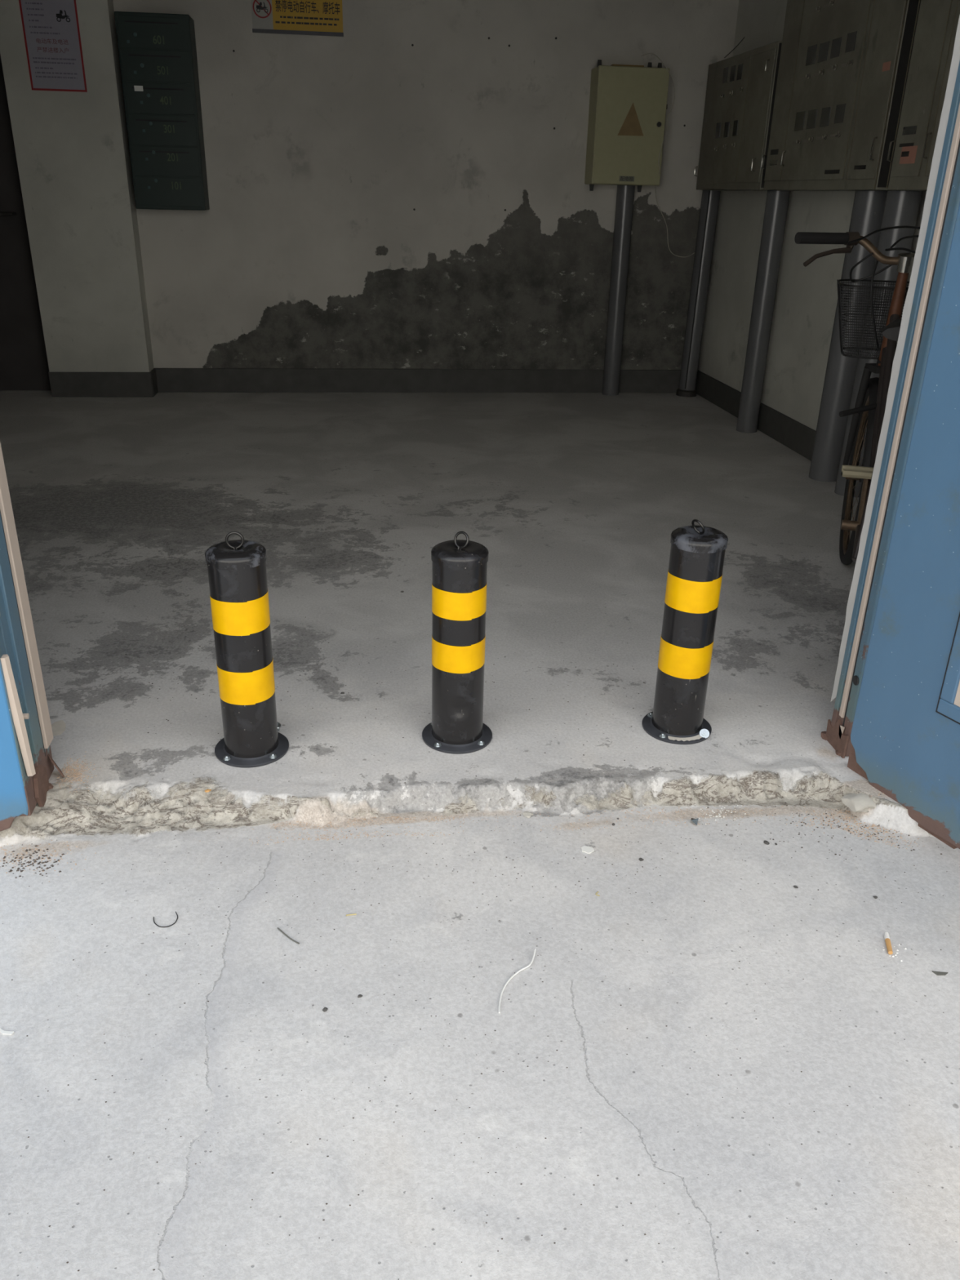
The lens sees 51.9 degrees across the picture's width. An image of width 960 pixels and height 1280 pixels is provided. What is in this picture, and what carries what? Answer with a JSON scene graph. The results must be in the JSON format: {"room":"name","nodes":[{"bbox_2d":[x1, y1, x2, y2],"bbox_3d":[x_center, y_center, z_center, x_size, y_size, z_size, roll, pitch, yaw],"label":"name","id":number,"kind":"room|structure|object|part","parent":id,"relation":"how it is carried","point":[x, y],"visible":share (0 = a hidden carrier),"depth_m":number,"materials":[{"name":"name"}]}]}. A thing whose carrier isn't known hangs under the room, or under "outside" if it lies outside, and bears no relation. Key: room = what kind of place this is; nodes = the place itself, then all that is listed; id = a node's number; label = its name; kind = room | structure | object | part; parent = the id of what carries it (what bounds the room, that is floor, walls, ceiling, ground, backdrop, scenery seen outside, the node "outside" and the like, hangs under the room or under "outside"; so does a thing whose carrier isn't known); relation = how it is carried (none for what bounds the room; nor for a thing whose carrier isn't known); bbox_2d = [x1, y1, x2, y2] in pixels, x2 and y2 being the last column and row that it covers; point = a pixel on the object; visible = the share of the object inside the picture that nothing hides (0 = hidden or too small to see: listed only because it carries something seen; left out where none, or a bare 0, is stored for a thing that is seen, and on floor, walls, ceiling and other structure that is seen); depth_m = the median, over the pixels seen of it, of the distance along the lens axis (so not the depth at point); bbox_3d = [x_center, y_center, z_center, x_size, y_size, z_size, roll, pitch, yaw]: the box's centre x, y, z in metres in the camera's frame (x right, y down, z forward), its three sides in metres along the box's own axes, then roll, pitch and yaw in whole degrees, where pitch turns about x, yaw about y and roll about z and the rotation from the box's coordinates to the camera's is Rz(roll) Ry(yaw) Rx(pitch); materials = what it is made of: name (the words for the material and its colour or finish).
{"room":"building entrance","nodes":[
{"label":"building entrance","id":0,"kind":"room"},
{"bbox_2d":[0,0,154,372],"bbox_3d":[-2.267,-2.811,5.571,0.574,2.750,0.453,-2,25,-7],"label":"wall pier","id":1,"kind":"object","parent":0,"point":[72,148],"visible":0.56,"depth_m":5.50,"materials":[{"name":"paint"}]},
{"bbox_2d":[18,0,87,92],"bbox_3d":[-2.241,-3.161,5.162,0.284,0.500,0.004,-2,25,-7],"label":"poster","id":2,"kind":"object","parent":1,"relation":"attached to","point":[51,28],"visible":1,"depth_m":5.18,"materials":[{"name":"paper"}]},
{"bbox_2d":[56,9,70,22],"bbox_3d":[-2.171,-3.248,5.130,0.068,0.054,0.001,-2,25,-7],"label":"picture","id":3,"kind":"object","parent":2,"relation":"attached to","point":[62,15],"depth_m":5.13,"materials":[{"name":"black paper"}]},
{"bbox_2d":[112,0,738,369],"bbox_3d":[-0.257,-2.817,5.756,3.488,2.700,0.001,-2,25,-7],"label":"wall","id":4,"kind":"structure","parent":0,"point":[311,249],"depth_m":5.82,"materials":[{"name":"paint"}]},
{"bbox_2d":[114,11,209,210],"bbox_3d":[-1.735,-2.882,5.418,0.379,0.942,0.198,-2,25,-7],"label":"box","id":5,"kind":"object","parent":4,"relation":"attached to","point":[157,51],"visible":1,"depth_m":5.33,"materials":[{"name":"green metal"}]},
{"bbox_3d":[-1.716,-3.190,5.177,0.355,0.145,0.004,-2,25,-7],"label":"letter door","id":6,"kind":"part","parent":5,"relation":"part of","materials":[{"name":"green metal"}]},
{"bbox_3d":[-1.719,-3.052,5.240,0.355,0.145,0.004,-2,25,-7],"label":"letter door","id":7,"kind":"part","parent":5,"relation":"part of","materials":[{"name":"green metal"}]},
{"bbox_3d":[-1.723,-2.913,5.303,0.355,0.145,0.004,-2,25,-7],"label":"letter door","id":8,"kind":"part","parent":5,"relation":"part of","materials":[{"name":"green metal"}]},
{"bbox_3d":[-1.726,-2.775,5.366,0.355,0.145,0.004,-2,25,-7],"label":"letter door","id":9,"kind":"part","parent":5,"relation":"part of","materials":[{"name":"green metal"}]},
{"bbox_3d":[-1.730,-2.637,5.429,0.355,0.145,0.004,-2,25,-7],"label":"letter door","id":10,"kind":"part","parent":5,"relation":"part of","materials":[{"name":"green metal"}]},
{"bbox_3d":[-1.733,-2.498,5.491,0.355,0.145,0.004,-2,25,-7],"label":"letter door","id":11,"kind":"part","parent":5,"relation":"part of","materials":[{"name":"green metal"}]},
{"bbox_2d":[250,0,343,36],"bbox_3d":[-0.995,-3.479,5.347,0.493,0.332,0.011,-2,25,-7],"label":"warning sign","id":12,"kind":"object","parent":4,"relation":"attached to","point":[300,17],"visible":1,"depth_m":5.38,"materials":[{"name":"yellow"}]},
{"bbox_3d":[-1.183,-3.480,5.325,0.111,0.320,0.005,-2,25,-7],"label":"white panel","id":13,"kind":"part","parent":12,"relation":"part of","materials":[{"name":"white plastic"}]},
{"bbox_3d":[-0.998,-3.336,5.412,0.493,0.018,0.011,-2,25,-7],"label":"rail","id":14,"kind":"part","parent":12,"relation":"part of","materials":[{"name":"grey metal"}]},
{"bbox_3d":[-0.940,-3.487,5.354,0.378,0.320,0.005,-2,25,-7],"label":"yellow panel","id":15,"kind":"part","parent":12,"relation":"part of","materials":[{"name":"yellow plastic"}]},
{"bbox_2d":[48,368,680,396],"bbox_3d":[-0.565,-1.612,6.174,4.035,0.146,0.165,-2,25,-7],"label":"baseboard","id":16,"kind":"structure","parent":4,"relation":"attached to","point":[168,380],"depth_m":6.21,"materials":[{"name":"grey paint"}]},
{"bbox_2d":[584,59,670,191],"bbox_3d":[0.856,-2.967,5.717,0.427,0.667,0.213,-2,25,-7],"label":"box","id":17,"kind":"object","parent":4,"relation":"attached to","point":[627,111],"visible":1,"depth_m":5.62,"materials":[{"name":"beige metal"}]},
{"bbox_3d":[0.854,-2.684,5.733,0.090,0.028,0.003,-2,25,-7],"label":"name plate","id":18,"kind":"part","parent":17,"relation":"part of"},
{"bbox_2d":[640,53,694,257],"bbox_3d":[1.107,-2.824,5.799,0.411,1.072,0.153,-10,27,-23],"label":"loose wire","id":19,"kind":"object","parent":17,"relation":"hanging from","point":[647,53],"visible":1,"depth_m":5.67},
{"bbox_2d":[0,390,859,742],"bbox_3d":[-1.400,-0.980,4.914,6.450,0.001,5.900,-2,25,-7],"label":"floor","id":20,"kind":"structure","parent":0,"point":[575,501],"depth_m":3.60,"materials":[{"name":"concrete"}]},
{"bbox_2d":[51,720,66,735],"bbox_3d":[-0.994,0.207,2.319,0.036,0.001,0.072,-8,26,-20],"label":"plaster splash","id":21,"kind":"object","parent":20,"relation":"on","point":[58,727],"visible":0.77,"depth_m":2.32,"materials":[{"name":"grey paint"}]},
{"bbox_2d":[602,185,635,395],"bbox_3d":[0.859,-2.154,6.136,0.106,1.230,0.106,-2,25,-7],"label":"conduit pipe","id":22,"kind":"object","parent":20,"relation":"on","point":[625,193],"visible":0.94,"depth_m":6.08,"materials":[{"name":"grey plastic"}]},
{"bbox_2d":[675,190,720,396],"bbox_3d":[1.361,-2.147,6.167,0.141,1.216,0.132,-2,25,-7],"label":"conduit pipe","id":23,"kind":"object","parent":20,"relation":"on","point":[709,205],"visible":0.96,"depth_m":6.12,"materials":[{"name":"grey plastic"}]},
{"bbox_2d":[736,190,790,433],"bbox_3d":[1.494,-1.714,5.221,0.112,1.214,0.112,-2,25,-7],"label":"conduit pipe","id":24,"kind":"object","parent":20,"relation":"on","point":[777,201],"visible":1,"depth_m":5.16,"materials":[{"name":"grey plastic"}]},
{"bbox_2d":[808,190,887,481],"bbox_3d":[1.613,-1.305,4.326,0.140,1.214,0.140,-2,25,-7],"label":"conduit pipe","id":25,"kind":"object","parent":20,"relation":"on","point":[868,209],"visible":0.67,"depth_m":4.31,"materials":[{"name":"grey plastic"}]},
{"bbox_2d":[794,225,919,564],"bbox_3d":[1.139,-0.620,2.917,0.627,1.107,1.487,17,29,30],"label":"bicycle","id":26,"kind":"object","parent":20,"relation":"on","point":[868,411],"visible":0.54,"depth_m":3.07,"materials":[{"name":"paint"}]},
{"bbox_3d":[1.048,-1.171,2.954,0.172,0.098,0.040,-4,25,-12],"label":"brake lever","id":27,"kind":"part","parent":26,"relation":"part of","materials":[{"name":"metal"}]},
{"bbox_2d":[836,279,909,359],"bbox_3d":[1.332,-1.047,3.221,0.347,0.221,0.297,8,25,14],"label":"basket","id":28,"kind":"object","parent":26,"relation":"on","point":[898,300],"depth_m":3.13,"materials":[{"name":"black metal"}]},
{"bbox_3d":[1.169,-0.607,2.829,0.138,0.578,0.800,8,25,14],"label":"frame","id":29,"kind":"part","parent":26,"relation":"part of","materials":[{"name":"paint"}]},
{"bbox_3d":[1.273,-1.127,2.945,0.054,0.054,0.055,-2,25,-7],"label":"stem","id":30,"kind":"part","parent":26,"relation":"part of","materials":[{"name":"silver metal"}]},
{"bbox_2d":[834,190,922,497],"bbox_3d":[1.644,-1.199,4.095,0.128,1.214,0.128,-2,25,-7],"label":"conduit pipe","id":31,"kind":"object","parent":20,"relation":"on","point":[901,208],"visible":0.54,"depth_m":3.90,"materials":[{"name":"grey plastic"}]},
{"bbox_2d":[697,0,926,431],"bbox_3d":[1.793,-1.997,4.001,0.150,2.750,4.540,-2,25,-7],"label":"wall","id":32,"kind":"structure","parent":0,"point":[806,301],"depth_m":5.18,"materials":[{"name":"paint"}]},
{"bbox_2d":[693,40,790,191],"bbox_3d":[1.434,-2.772,5.292,0.207,0.648,1.013,-2,25,-7],"label":"upper cabinet","id":33,"kind":"object","parent":32,"relation":"attached to","point":[740,89],"visible":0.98,"depth_m":5.19,"materials":[{"name":"grey metal"}]},
{"bbox_3d":[1.334,-2.835,5.420,0.006,0.583,0.646,-2,25,-7],"label":"door","id":34,"kind":"part","parent":33,"relation":"part of","materials":[{"name":"grey paint"}]},
{"bbox_2d":[724,37,744,57],"bbox_3d":[1.524,-3.465,5.549,0.324,0.348,0.025,-11,27,-25],"label":"loose wire","id":35,"kind":"object","parent":33,"relation":"attached to","point":[744,37],"visible":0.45,"depth_m":5.55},
{"bbox_3d":[1.386,-2.409,4.995,0.019,0.068,0.008,-2,25,-7],"label":"handle","id":36,"kind":"part","parent":33,"relation":"part of","materials":[{"name":"silver metal"}]},
{"bbox_3d":[1.392,-2.635,4.982,0.006,0.583,0.316,-2,25,-7],"label":"door","id":37,"kind":"part","parent":33,"relation":"part of","materials":[{"name":"grey paint"}]},
{"bbox_3d":[1.398,-2.796,4.796,0.019,0.058,0.008,-2,25,-7],"label":"handle","id":38,"kind":"part","parent":33,"relation":"part of","materials":[{"name":"silver metal"}]},
{"bbox_3d":[1.507,-2.563,4.837,0.175,0.628,0.002,-2,25,-7],"label":"panel","id":39,"kind":"part","parent":33,"relation":"part of","materials":[{"name":"grey metal"}]},
{"bbox_2d":[695,370,816,461],"bbox_3d":[1.690,-0.786,4.479,0.012,0.146,4.428,-2,25,-7],"label":"baseboard","id":40,"kind":"structure","parent":32,"relation":"attached to","point":[794,435],"depth_m":5.35,"materials":[{"name":"grey paint"}]},
{"bbox_2d":[760,0,920,191],"bbox_3d":[1.576,-2.575,4.155,0.207,1.235,1.180,-2,25,-7],"label":"upper cabinet","id":41,"kind":"object","parent":32,"relation":"attached to","point":[843,64],"visible":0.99,"depth_m":4.13,"materials":[{"name":"grey metal"}]},
{"bbox_3d":[1.401,-2.367,4.875,0.019,0.068,0.008,-2,25,-7],"label":"handle","id":42,"kind":"part","parent":41,"relation":"part of","materials":[{"name":"silver metal"}]},
{"bbox_3d":[1.431,-2.273,4.651,0.019,0.068,0.008,-2,25,-7],"label":"handle","id":43,"kind":"part","parent":41,"relation":"part of","materials":[{"name":"silver metal"}]},
{"bbox_3d":[1.439,-2.773,4.560,0.006,1.175,0.201,-2,25,-7],"label":"door","id":44,"kind":"part","parent":41,"relation":"part of","materials":[{"name":"grey paint"}]},
{"bbox_3d":[1.457,-2.506,4.378,0.017,0.022,0.022,-2,25,-7],"label":"knob","id":45,"kind":"part","parent":41,"relation":"part of","materials":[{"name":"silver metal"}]},
{"bbox_3d":[1.464,-2.732,4.264,0.017,0.022,0.021,-2,25,-7],"label":"knob","id":46,"kind":"part","parent":41,"relation":"part of","materials":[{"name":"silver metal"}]},
{"bbox_3d":[1.474,-2.452,4.253,0.017,0.022,0.021,-2,25,-7],"label":"knob","id":47,"kind":"part","parent":41,"relation":"part of","materials":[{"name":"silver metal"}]},
{"bbox_3d":[1.483,-2.168,4.245,0.017,0.022,0.022,-2,25,-7],"label":"knob","id":48,"kind":"part","parent":41,"relation":"part of","materials":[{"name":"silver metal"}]},
{"bbox_3d":[1.491,-2.595,4.171,0.006,1.175,0.652,-2,25,-7],"label":"door","id":49,"kind":"part","parent":41,"relation":"part of","materials":[{"name":"grey paint"}]},
{"bbox_3d":[1.501,-1.997,4.202,0.001,0.016,0.141,-2,25,-7],"label":"name plate","id":50,"kind":"part","parent":41,"relation":"part of","materials":[{"name":"black plastic"}]},
{"bbox_3d":[1.480,-2.682,4.144,0.017,0.022,0.021,-2,25,-7],"label":"knob","id":51,"kind":"part","parent":41,"relation":"part of","materials":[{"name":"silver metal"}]},
{"bbox_3d":[1.488,-2.407,4.141,0.017,0.022,0.021,-2,25,-7],"label":"knob","id":52,"kind":"part","parent":41,"relation":"part of","materials":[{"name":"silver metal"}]},
{"bbox_3d":[1.499,-2.117,4.126,0.017,0.022,0.022,-2,25,-7],"label":"knob","id":53,"kind":"part","parent":41,"relation":"part of","materials":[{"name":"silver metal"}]},
{"bbox_3d":[1.506,-2.350,4.009,0.017,0.022,0.022,-2,25,-7],"label":"knob","id":54,"kind":"part","parent":41,"relation":"part of","materials":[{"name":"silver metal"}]},
{"bbox_3d":[1.531,-1.905,3.971,0.002,0.015,0.098,-2,25,-7],"label":"name plate","id":55,"kind":"part","parent":41,"relation":"part of","materials":[{"name":"black plastic"}]},
{"bbox_3d":[1.538,-1.920,3.852,0.019,0.088,0.008,-2,25,-7],"label":"handle","id":56,"kind":"part","parent":41,"relation":"part of","materials":[{"name":"silver metal"}]},
{"bbox_3d":[1.550,-2.394,3.731,0.006,1.175,0.244,-2,25,-7],"label":"door","id":57,"kind":"part","parent":41,"relation":"part of","materials":[{"name":"grey paint"}]},
{"bbox_3d":[1.659,-2.332,3.625,0.175,1.215,0.002,-2,25,-7],"label":"panel","id":58,"kind":"part","parent":41,"relation":"part of","materials":[{"name":"grey metal"}]},
{"bbox_2d":[885,0,959,191],"bbox_3d":[1.696,-2.166,3.261,0.207,1.235,0.624,-2,25,-7],"label":"upper cabinet","id":59,"kind":"object","parent":32,"relation":"attached to","point":[932,51],"visible":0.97,"depth_m":3.52,"materials":[{"name":"grey metal"}]},
{"bbox_3d":[1.554,-1.849,3.728,0.019,0.078,0.008,-2,25,-7],"label":"handle","id":60,"kind":"part","parent":59,"relation":"part of","materials":[{"name":"silver metal"}]},
{"bbox_2d":[901,151,909,156],"bbox_3d":[1.574,-1.798,3.646,0.002,0.018,0.054,-2,25,-7],"label":"print","id":61,"kind":"object","parent":59,"relation":"attached to","point":[904,153],"depth_m":3.64},
{"bbox_3d":[1.574,-1.828,3.637,0.001,0.012,0.103,-2,25,-7],"label":"name plate","id":62,"kind":"part","parent":59,"relation":"part of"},
{"bbox_3d":[1.575,-1.869,3.614,0.002,0.027,0.094,-2,25,-7],"label":"name plate","id":63,"kind":"part","parent":59,"relation":"part of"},
{"bbox_3d":[1.585,-1.754,3.496,0.019,0.088,0.008,-2,25,-7],"label":"handle","id":64,"kind":"part","parent":59,"relation":"part of","materials":[{"name":"silver metal"}]},
{"bbox_3d":[1.630,-2.122,3.130,0.006,1.170,0.342,-2,25,-7],"label":"door","id":65,"kind":"part","parent":59,"relation":"part of","materials":[{"name":"grey paint"}]},
{"bbox_3d":[-0.154,-3.766,0.351,18.000,9.100,0.120,-2,25,-7],"label":"wall","id":66,"kind":"structure","parent":0,"visible":0},
{"bbox_2d":[0,667,27,831],"bbox_3d":[-1.292,-0.517,1.438,0.860,2.086,0.035,-8,26,-20],"label":"door","id":67,"kind":"structure","parent":66,"relation":"in","point":[13,802],"depth_m":1.95,"materials":[{"name":"blue paint"}]},
{"bbox_2d":[0,442,64,816],"bbox_3d":[-0.910,-0.631,1.645,0.088,2.112,0.184,-2,25,-7],"label":"trim","id":68,"kind":"structure","parent":66,"relation":"attached to","point":[20,662],"depth_m":1.95,"materials":[{"name":"paint"}]},
{"bbox_2d":[821,15,959,758],"bbox_3d":[0.881,-0.702,1.897,0.074,2.110,0.113,-2,25,-7],"label":"trim","id":69,"kind":"structure","parent":66,"relation":"attached to","point":[946,197],"depth_m":1.99,"materials":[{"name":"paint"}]},
{"bbox_2d":[847,201,959,848],"bbox_3d":[1.055,-0.475,1.479,0.042,2.090,0.862,-11,27,-25],"label":"door","id":70,"kind":"structure","parent":66,"relation":"in","point":[905,732],"depth_m":1.98,"materials":[{"name":"paint"}]},
{"bbox_3d":[-3.042,-1.895,3.512,1.510,2.750,4.740,-2,25,-7],"label":"wall","id":71,"kind":"structure","parent":0,"visible":0},
{"bbox_2d":[0,54,50,390],"bbox_3d":[-3.031,-2.477,5.581,0.960,2.100,0.140,-2,25,-7],"label":"door","id":72,"kind":"structure","parent":71,"relation":"in","point":[24,362],"depth_m":5.82,"materials":[{"name":"black metal"}]},
{"bbox_3d":[-2.716,-2.426,5.608,0.130,0.019,0.070,-2,25,-7],"label":"handle","id":73,"kind":"part","parent":72,"relation":"part of","materials":[{"name":"black metal"}]},
{"label":"outside","id":74,"kind":"structure","parent":0,"visible":0},
{"bbox_2d":[0,864,959,1279],"bbox_3d":[0.606,3.278,-4.235,24.000,0.001,13.500,-2,25,-7],"label":"ground","id":75,"kind":"structure","parent":74,"point":[612,1114],"depth_m":1.47,"materials":[{"name":"concrete"}]},
{"bbox_2d":[0,1028,13,1035],"bbox_3d":[-0.747,0.617,1.550,0.026,0.002,0.009,7,25,12],"label":"paper scrap","id":76,"kind":"object","parent":75,"relation":"on","point":[8,1033],"visible":1,"depth_m":1.55,"materials":[{"name":"paper"}]},
{"bbox_2d":[153,911,177,927],"bbox_3d":[-0.571,0.510,1.792,0.043,0.004,0.034,-9,26,-21],"label":"wire offcut","id":77,"kind":"object","parent":75,"relation":"on","point":[175,911],"visible":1,"depth_m":1.79,"materials":[{"name":"grey metal"}]},
{"bbox_2d":[277,927,299,944],"bbox_3d":[-0.344,0.530,1.763,0.060,0.002,0.005,21,31,36],"label":"twig","id":78,"kind":"object","parent":75,"relation":"on","point":[281,931],"visible":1,"depth_m":1.76,"materials":[{"name":"plant"}]},
{"bbox_2d":[1,537,955,1279],"bbox_3d":[0.111,0.380,2.057,3.090,0.052,2.458,11,26,20],"label":"grit","id":79,"kind":"object","parent":75,"relation":"on","point":[38,850],"visible":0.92,"depth_m":1.94,"materials":[{"name":"gravel"}]},
{"bbox_2d":[497,948,536,1013],"bbox_3d":[0.059,0.576,1.676,0.021,0.007,0.161,13,27,24],"label":"strip","id":80,"kind":"object","parent":75,"relation":"on","point":[535,950],"visible":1,"depth_m":1.68,"materials":[{"name":"white paper"}]},
{"bbox_2d":[698,804,906,961],"bbox_3d":[0.618,0.468,1.953,0.120,0.002,0.532,-9,26,-21],"label":"flakes","id":81,"kind":"object","parent":75,"relation":"on","point":[737,805],"visible":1,"depth_m":2.13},
{"bbox_2d":[884,932,893,954],"bbox_3d":[0.736,0.547,1.777,0.009,0.009,0.052,7,25,12],"label":"cigarette butt","id":82,"kind":"object","parent":75,"relation":"on","point":[886,936],"visible":1,"depth_m":1.77},
{"bbox_2d":[931,970,947,975],"bbox_3d":[0.801,0.581,1.714,0.027,0.002,0.009,4,25,6],"label":"dead leaf","id":83,"kind":"object","parent":75,"relation":"on","point":[938,973],"visible":1,"depth_m":1.71,"materials":[{"name":"grey plant"}]},
{"bbox_3d":[-0.237,0.444,2.082,24.000,0.100,0.450,-2,25,-7],"label":"apron","id":84,"kind":"object","parent":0,"visible":0},
{"bbox_2d":[0,711,959,923],"bbox_3d":[-0.043,0.348,2.125,3.400,0.058,0.560,-2,25,-7],"label":"threshold","id":85,"kind":"object","parent":84,"relation":"on","point":[125,818],"visible":0.85,"depth_m":2.09,"materials":[{"name":"concrete"}]},
{"bbox_2d":[56,755,101,791],"bbox_3d":[-0.872,0.287,2.154,0.090,0.006,0.165,-2,25,-7],"label":"rust granules","id":86,"kind":"object","parent":85,"relation":"on","point":[68,766],"visible":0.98,"depth_m":2.15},
{"bbox_2d":[204,531,288,768],"bbox_3d":[-0.515,0.012,2.147,0.166,0.520,0.166,8,25,14],"label":"bollard","id":87,"kind":"object","parent":85,"relation":"on","point":[237,568],"visible":1,"depth_m":2.10,"materials":[{"name":"black paint"}]},
{"bbox_2d":[422,531,492,754],"bbox_3d":[-0.048,-0.002,2.224,0.166,0.503,0.166,-2,25,-7],"label":"bollard","id":88,"kind":"object","parent":85,"relation":"on","point":[460,566],"visible":1,"depth_m":2.18,"materials":[{"name":"black paint"}]},
{"bbox_2d":[0,780,919,881],"bbox_3d":[-0.023,0.392,2.024,2.025,0.052,0.216,-2,25,-7],"label":"sand","id":89,"kind":"object","parent":85,"relation":"on","point":[873,825],"visible":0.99,"depth_m":2.10,"materials":[{"name":"brown sand"}]},
{"bbox_2d":[523,811,533,817],"bbox_3d":[0.104,0.375,2.125,0.021,0.005,0.021,20,30,35],"label":"chip","id":90,"kind":"object","parent":85,"relation":"on","point":[526,814],"visible":1,"depth_m":2.12,"materials":[{"name":"white concrete"}]},
{"bbox_2d":[581,845,594,853],"bbox_3d":[0.220,0.429,2.016,0.028,0.002,0.022,14,27,25],"label":"shard","id":91,"kind":"object","parent":85,"relation":"on","point":[588,850],"visible":1,"depth_m":2.02},
{"bbox_2d":[641,519,728,744],"bbox_3d":[0.483,-0.028,2.282,0.166,0.527,0.166,6,25,9],"label":"bollard","id":92,"kind":"object","parent":85,"relation":"on","point":[697,553],"visible":1,"depth_m":2.24,"materials":[{"name":"black paint"}]},
{"bbox_2d":[690,817,698,826],"bbox_3d":[0.458,0.388,2.108,0.017,0.010,0.018,11,26,19],"label":"wrapper","id":93,"kind":"object","parent":85,"relation":"on","point":[695,821],"visible":1,"depth_m":2.10,"materials":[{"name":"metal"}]},
{"bbox_2d":[840,792,876,812],"bbox_3d":[0.832,0.347,2.152,0.075,0.028,0.074,-2,25,-7],"label":"lump","id":94,"kind":"object","parent":85,"relation":"on","point":[856,802],"visible":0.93,"depth_m":2.13,"materials":[{"name":"white concrete"}]}
]}

